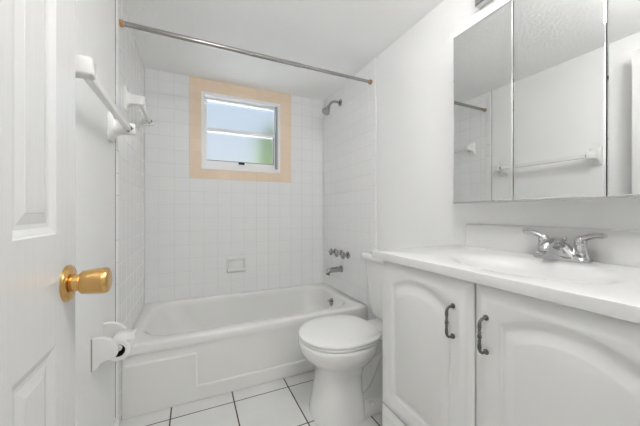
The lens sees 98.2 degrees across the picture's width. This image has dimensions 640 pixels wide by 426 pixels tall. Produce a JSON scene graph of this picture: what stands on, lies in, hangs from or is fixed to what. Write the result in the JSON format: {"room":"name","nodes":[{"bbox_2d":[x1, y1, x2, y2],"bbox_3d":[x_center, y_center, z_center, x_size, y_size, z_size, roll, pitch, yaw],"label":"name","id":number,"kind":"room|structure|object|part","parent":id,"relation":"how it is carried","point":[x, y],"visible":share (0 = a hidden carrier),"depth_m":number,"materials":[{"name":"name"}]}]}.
{"room":"bathroom","nodes":[
{"label":"bathroom","id":0,"kind":"room"},
{"bbox_2d":[75,0,144,425],"bbox_3d":[-0.892,-0.069,1.019,0.107,2.283,2.697,0,0,-25],"label":"wall","id":1,"kind":"structure","parent":0,"point":[109,177],"depth_m":1.19,"materials":[{"name":"white paint"}]},
{"bbox_2d":[75,54,135,142],"bbox_3d":[-0.773,-0.382,0.991,0.100,0.128,0.660,0,0,-25],"label":"towel bar","id":2,"kind":"object","parent":1,"relation":"attached to","point":[85,67],"visible":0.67,"depth_m":0.92,"materials":[{"name":"white ceramic"}]},
{"bbox_2d":[91,322,126,371],"bbox_3d":[-0.836,0.525,1.114,0.089,0.122,0.178,0,0,-25],"label":"toilet paper holder","id":3,"kind":"object","parent":1,"relation":"attached to","point":[103,348],"visible":0.82,"depth_m":1.04,"materials":[{"name":"white ceramic"}]},
{"bbox_3d":[-0.842,0.525,1.026,0.004,0.119,0.023,0,0,-25],"label":"mounting plate","id":4,"kind":"part","parent":3,"relation":"part of","materials":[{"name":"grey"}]},
{"bbox_2d":[111,329,136,360],"bbox_3d":[-0.805,0.536,1.129,0.088,0.082,0.112,0,0,-25],"label":"toilet paper roll","id":5,"kind":"object","parent":3,"relation":"on","point":[125,337],"visible":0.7,"depth_m":1.10,"materials":[{"name":"white paper"}]},
{"bbox_2d":[112,418,118,425],"bbox_3d":[-0.652,1.030,0.626,0.014,0.085,1.564,0,0,-25],"label":"baseboard","id":6,"kind":"structure","parent":1,"relation":"attached to","point":[116,421],"depth_m":1.32,"materials":[{"name":"white paint"}]},
{"bbox_3d":[-0.996,-0.019,1.363,0.007,2.181,0.049,0,0,-25],"label":"bullnose trim","id":7,"kind":"part","parent":1,"relation":"part of","materials":[{"name":"white tile"}]},
{"bbox_2d":[124,85,153,130],"bbox_3d":[-1.098,-0.617,1.703,0.094,0.128,0.450,0,0,-25],"label":"towel bar","id":8,"kind":"object","parent":1,"relation":"attached to","point":[130,99],"visible":1,"depth_m":1.53,"materials":[{"name":"white ceramic"}]},
{"bbox_2d":[119,19,371,84],"bbox_3d":[-0.316,-0.953,1.711,1.519,0.033,0.033,0,0,-25],"label":"shower curtain rod","id":9,"kind":"object","parent":1,"relation":"attached to","point":[122,23],"visible":1,"depth_m":1.60,"materials":[{"name":"silver metal"}]},
{"bbox_2d":[144,68,323,303],"bbox_3d":[-0.685,-0.069,2.512,1.532,2.283,0.156,0,0,-25],"label":"wall","id":10,"kind":"structure","parent":0,"point":[196,218],"depth_m":2.36,"materials":[{"name":"white tile"}]},
{"bbox_2d":[227,256,245,272],"bbox_3d":[-0.717,0.448,2.386,0.160,0.138,0.056,0,0,-25],"label":"soap dish","id":11,"kind":"object","parent":10,"relation":"attached to","point":[243,269],"visible":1,"depth_m":2.39,"materials":[{"name":"white ceramic"}]},
{"bbox_2d":[201,91,279,172],"bbox_3d":[-0.694,-0.682,2.470,0.673,0.640,0.105,0,0,-25],"label":"window","id":12,"kind":"structure","parent":10,"relation":"in","point":[238,133],"depth_m":2.46,"materials":[{"name":"glass"}]},
{"bbox_3d":[-0.705,-0.834,2.495,0.622,0.284,0.020,0,0,-25],"label":"sash","id":13,"kind":"part","parent":12,"relation":"part of","materials":[{"name":"glass"}]},
{"bbox_3d":[-0.696,-0.560,2.458,0.604,0.321,0.034,0,0,-25],"label":"sash","id":14,"kind":"part","parent":12,"relation":"part of","materials":[{"name":"white metal"}]},
{"bbox_3d":[-0.696,-0.568,2.464,0.568,0.250,0.004,0,0,-25],"label":"pane","id":15,"kind":"part","parent":12,"relation":"part of","materials":[{"name":"clear glass"}]},
{"bbox_3d":[-0.702,-0.844,2.495,0.588,0.240,0.004,0,0,-25],"label":"pane","id":16,"kind":"part","parent":12,"relation":"part of","materials":[{"name":"clear glass"}]},
{"bbox_2d":[120,370,381,425],"bbox_3d":[0.077,1.098,0.474,3.000,0.050,4.197,0,0,-25],"label":"floor","id":17,"kind":"structure","parent":0,"point":[284,401],"depth_m":1.50,"materials":[{"name":"white tile"}]},
{"bbox_2d":[122,283,367,419],"bbox_3d":[-0.492,0.883,2.092,1.518,0.377,0.768,0,0,-25],"label":"bathtub","id":18,"kind":"object","parent":17,"relation":"on","point":[183,351],"visible":0.8,"depth_m":1.72,"materials":[{"name":"white ceramic"}]},
{"bbox_2d":[298,252,382,425],"bbox_3d":[0.212,0.666,1.571,0.687,0.814,0.406,0,0,-25],"label":"toilet","id":19,"kind":"object","parent":17,"relation":"on","point":[345,352],"visible":0.81,"depth_m":1.42,"materials":[{"name":"white ceramic"}]},
{"bbox_3d":[0.092,0.873,1.515,0.422,0.400,0.402,0,0,-25],"label":"bowl","id":20,"kind":"part","parent":19,"relation":"part of","materials":[{"name":"white ceramic"}]},
{"bbox_3d":[0.095,0.662,1.517,0.420,0.015,0.398,0,0,-25],"label":"seat","id":21,"kind":"part","parent":19,"relation":"part of","materials":[{"name":"white plastic"}]},
{"bbox_3d":[0.096,0.642,1.517,0.430,0.021,0.406,0,0,-25],"label":"lid","id":22,"kind":"part","parent":19,"relation":"part of","materials":[{"name":"white plastic"}]},
{"bbox_3d":[0.427,0.280,1.670,0.192,0.042,0.392,0,0,-25],"label":"tank lid","id":23,"kind":"part","parent":19,"relation":"part of","materials":[{"name":"white ceramic"}]},
{"bbox_3d":[0.432,0.478,1.672,0.170,0.354,0.360,0,0,-25],"label":"tank","id":24,"kind":"part","parent":19,"relation":"part of","materials":[{"name":"white ceramic"}]},
{"bbox_2d":[382,260,639,425],"bbox_3d":[0.627,0.631,0.848,0.536,0.884,0.816,0,0,-25],"label":"vanity cabinet","id":25,"kind":"object","parent":17,"relation":"on","point":[457,352],"visible":0.95,"depth_m":0.69,"materials":[{"name":"white wood"}]},
{"bbox_3d":[0.422,0.863,0.755,0.020,0.190,0.810,0,0,-25],"label":"drawer","id":26,"kind":"part","parent":25,"relation":"part of","materials":[{"name":"white wood"}]},
{"bbox_3d":[0.336,0.478,0.940,0.020,0.572,0.403,0,0,-25],"label":"door","id":27,"kind":"part","parent":25,"relation":"part of","materials":[{"name":"white wood"}]},
{"bbox_3d":[0.372,0.315,0.799,0.031,0.103,0.015,0,0,-25],"label":"handle","id":28,"kind":"part","parent":25,"relation":"part of","materials":[{"name":"brown metal"}]},
{"bbox_3d":[0.414,0.315,0.708,0.031,0.103,0.015,0,0,-25],"label":"handle","id":29,"kind":"part","parent":25,"relation":"part of","materials":[{"name":"brown metal"}]},
{"bbox_2d":[372,223,639,323],"bbox_3d":[0.634,0.173,0.862,0.512,0.243,0.885,0,0,-25],"label":"countertop","id":30,"kind":"structure","parent":25,"relation":"on","point":[501,257],"depth_m":0.84,"materials":[{"name":"stone"}]},
{"bbox_2d":[522,229,607,263],"bbox_3d":[0.771,0.110,0.912,0.138,0.096,0.228,0,0,-25],"label":"sink faucet","id":31,"kind":"object","parent":30,"relation":"on","point":[554,248],"visible":1,"depth_m":0.89,"materials":[{"name":"silver metal"}]},
{"bbox_3d":[0.776,0.083,0.997,0.034,0.042,0.079,0,0,-25],"label":"lever","id":32,"kind":"part","parent":31,"relation":"part of","materials":[{"name":"silver metal"}]},
{"bbox_3d":[0.787,0.124,0.976,0.047,0.044,0.047,0,0,-25],"label":"handle post","id":33,"kind":"part","parent":31,"relation":"part of","materials":[{"name":"silver metal"}]},
{"bbox_3d":[0.770,0.112,0.912,0.134,0.063,0.048,0,0,-25],"label":"spout","id":34,"kind":"part","parent":31,"relation":"part of","materials":[{"name":"silver metal"}]},
{"bbox_3d":[0.809,0.149,0.929,0.056,0.018,0.158,0,0,-25],"label":"plate","id":35,"kind":"part","parent":31,"relation":"part of","materials":[{"name":"silver metal"}]},
{"bbox_3d":[0.830,0.124,0.883,0.047,0.044,0.047,0,0,-25],"label":"handle post","id":36,"kind":"part","parent":31,"relation":"part of","materials":[{"name":"silver metal"}]},
{"bbox_3d":[0.839,0.083,0.861,0.034,0.042,0.079,0,0,-25],"label":"lever","id":37,"kind":"part","parent":31,"relation":"part of","materials":[{"name":"silver metal"}]},
{"bbox_3d":[0.507,0.478,0.570,0.020,0.572,0.402,0,0,-25],"label":"door","id":38,"kind":"part","parent":25,"relation":"part of","materials":[{"name":"white wood"}]},
{"bbox_2d":[122,0,442,100],"bbox_3d":[-0.123,-1.160,1.290,1.532,0.100,2.547,0,0,-25],"label":"ceiling","id":39,"kind":"structure","parent":0,"point":[340,36],"depth_m":1.75,"materials":[{"name":"white paint"}]},
{"bbox_2d":[324,0,639,319],"bbox_3d":[0.584,-0.069,1.698,0.107,2.283,2.697,0,0,-25],"label":"wall","id":40,"kind":"structure","parent":0,"point":[388,145],"depth_m":1.71,"materials":[{"name":"white paint"}]},
{"bbox_2d":[322,99,341,114],"bbox_3d":[0.105,-0.916,2.394,0.195,0.167,0.074,0,0,-33],"label":"shower fixture","id":41,"kind":"object","parent":40,"relation":"attached to","point":[326,110],"visible":1,"depth_m":2.37,"materials":[{"name":"silver metal"}]},
{"bbox_3d":[0.120,-0.944,2.414,0.127,0.076,0.028,0,0,-34],"label":"arm","id":42,"kind":"part","parent":41,"relation":"part of","materials":[{"name":"silver metal"}]},
{"bbox_2d":[326,266,342,274],"bbox_3d":[0.120,0.502,2.400,0.149,0.074,0.060,0,0,-25],"label":"tub spout","id":43,"kind":"object","parent":40,"relation":"attached to","point":[339,268],"visible":1,"depth_m":2.38,"materials":[{"name":"silver metal"}]},
{"bbox_2d":[328,248,349,258],"bbox_3d":[0.161,0.358,2.419,0.060,0.062,0.286,0,0,-25],"label":"tub valve","id":44,"kind":"object","parent":40,"relation":"attached to","point":[335,251],"visible":1,"depth_m":2.40,"materials":[{"name":"silver metal"}]},
{"bbox_3d":[0.390,-0.019,2.001,0.007,2.181,0.049,0,0,-25],"label":"bullnose trim","id":45,"kind":"part","parent":40,"relation":"part of","materials":[{"name":"white tile"}]},
{"bbox_2d":[475,0,492,8],"bbox_3d":[0.795,-0.987,0.920,0.176,0.120,0.686,0,0,-25],"label":"vanity light","id":46,"kind":"object","parent":40,"relation":"attached to","point":[479,4],"visible":1,"depth_m":1.24,"materials":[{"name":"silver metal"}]},
{"bbox_2d":[453,0,639,203],"bbox_3d":[0.818,-0.418,0.937,0.118,0.756,0.771,0,0,-25],"label":"medicine cabinet","id":47,"kind":"object","parent":40,"relation":"attached to","point":[546,93],"visible":1,"depth_m":0.92,"materials":[{"name":"silver mirror"}]},
{"bbox_3d":[0.771,-0.793,0.913,0.012,0.005,0.768,0,0,-25],"label":"rail","id":48,"kind":"part","parent":47,"relation":"part of","materials":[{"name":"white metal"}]},
{"bbox_3d":[0.663,-0.418,1.145,0.007,0.744,0.255,0,0,-25],"label":"mirror door","id":49,"kind":"part","parent":47,"relation":"part of","materials":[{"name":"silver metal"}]},
{"bbox_3d":[0.771,-0.043,0.913,0.012,0.005,0.768,0,0,-25],"label":"rail","id":50,"kind":"part","parent":47,"relation":"part of","materials":[{"name":"silver metal"}]},
{"bbox_3d":[0.771,-0.418,0.912,0.007,0.744,0.252,0,0,-25],"label":"mirror door","id":51,"kind":"part","parent":47,"relation":"part of","materials":[{"name":"silver metal"}]},
{"bbox_3d":[0.878,-0.418,0.680,0.007,0.744,0.252,0,0,-25],"label":"mirror door","id":52,"kind":"part","parent":47,"relation":"part of","materials":[{"name":"silver metal"}]},
{"bbox_2d":[466,223,639,266],"bbox_3d":[0.868,0.105,0.936,0.024,0.107,0.825,0,0,-25],"label":"backsplash","id":53,"kind":"structure","parent":40,"relation":"attached to","point":[621,247],"depth_m":0.96,"materials":[{"name":"stone"}]},
{"bbox_3d":[0.387,-0.069,0.184,1.532,2.283,0.110,0,0,-25],"label":"wall","id":54,"kind":"structure","parent":0,"visible":0},
{"bbox_2d":[0,0,111,425],"bbox_3d":[-0.373,0.052,0.261,0.161,2.018,0.659,0,0,-25],"label":"door","id":55,"kind":"structure","parent":54,"relation":"in","point":[40,281],"depth_m":0.43,"materials":[{"name":"white paint"}]}
]}

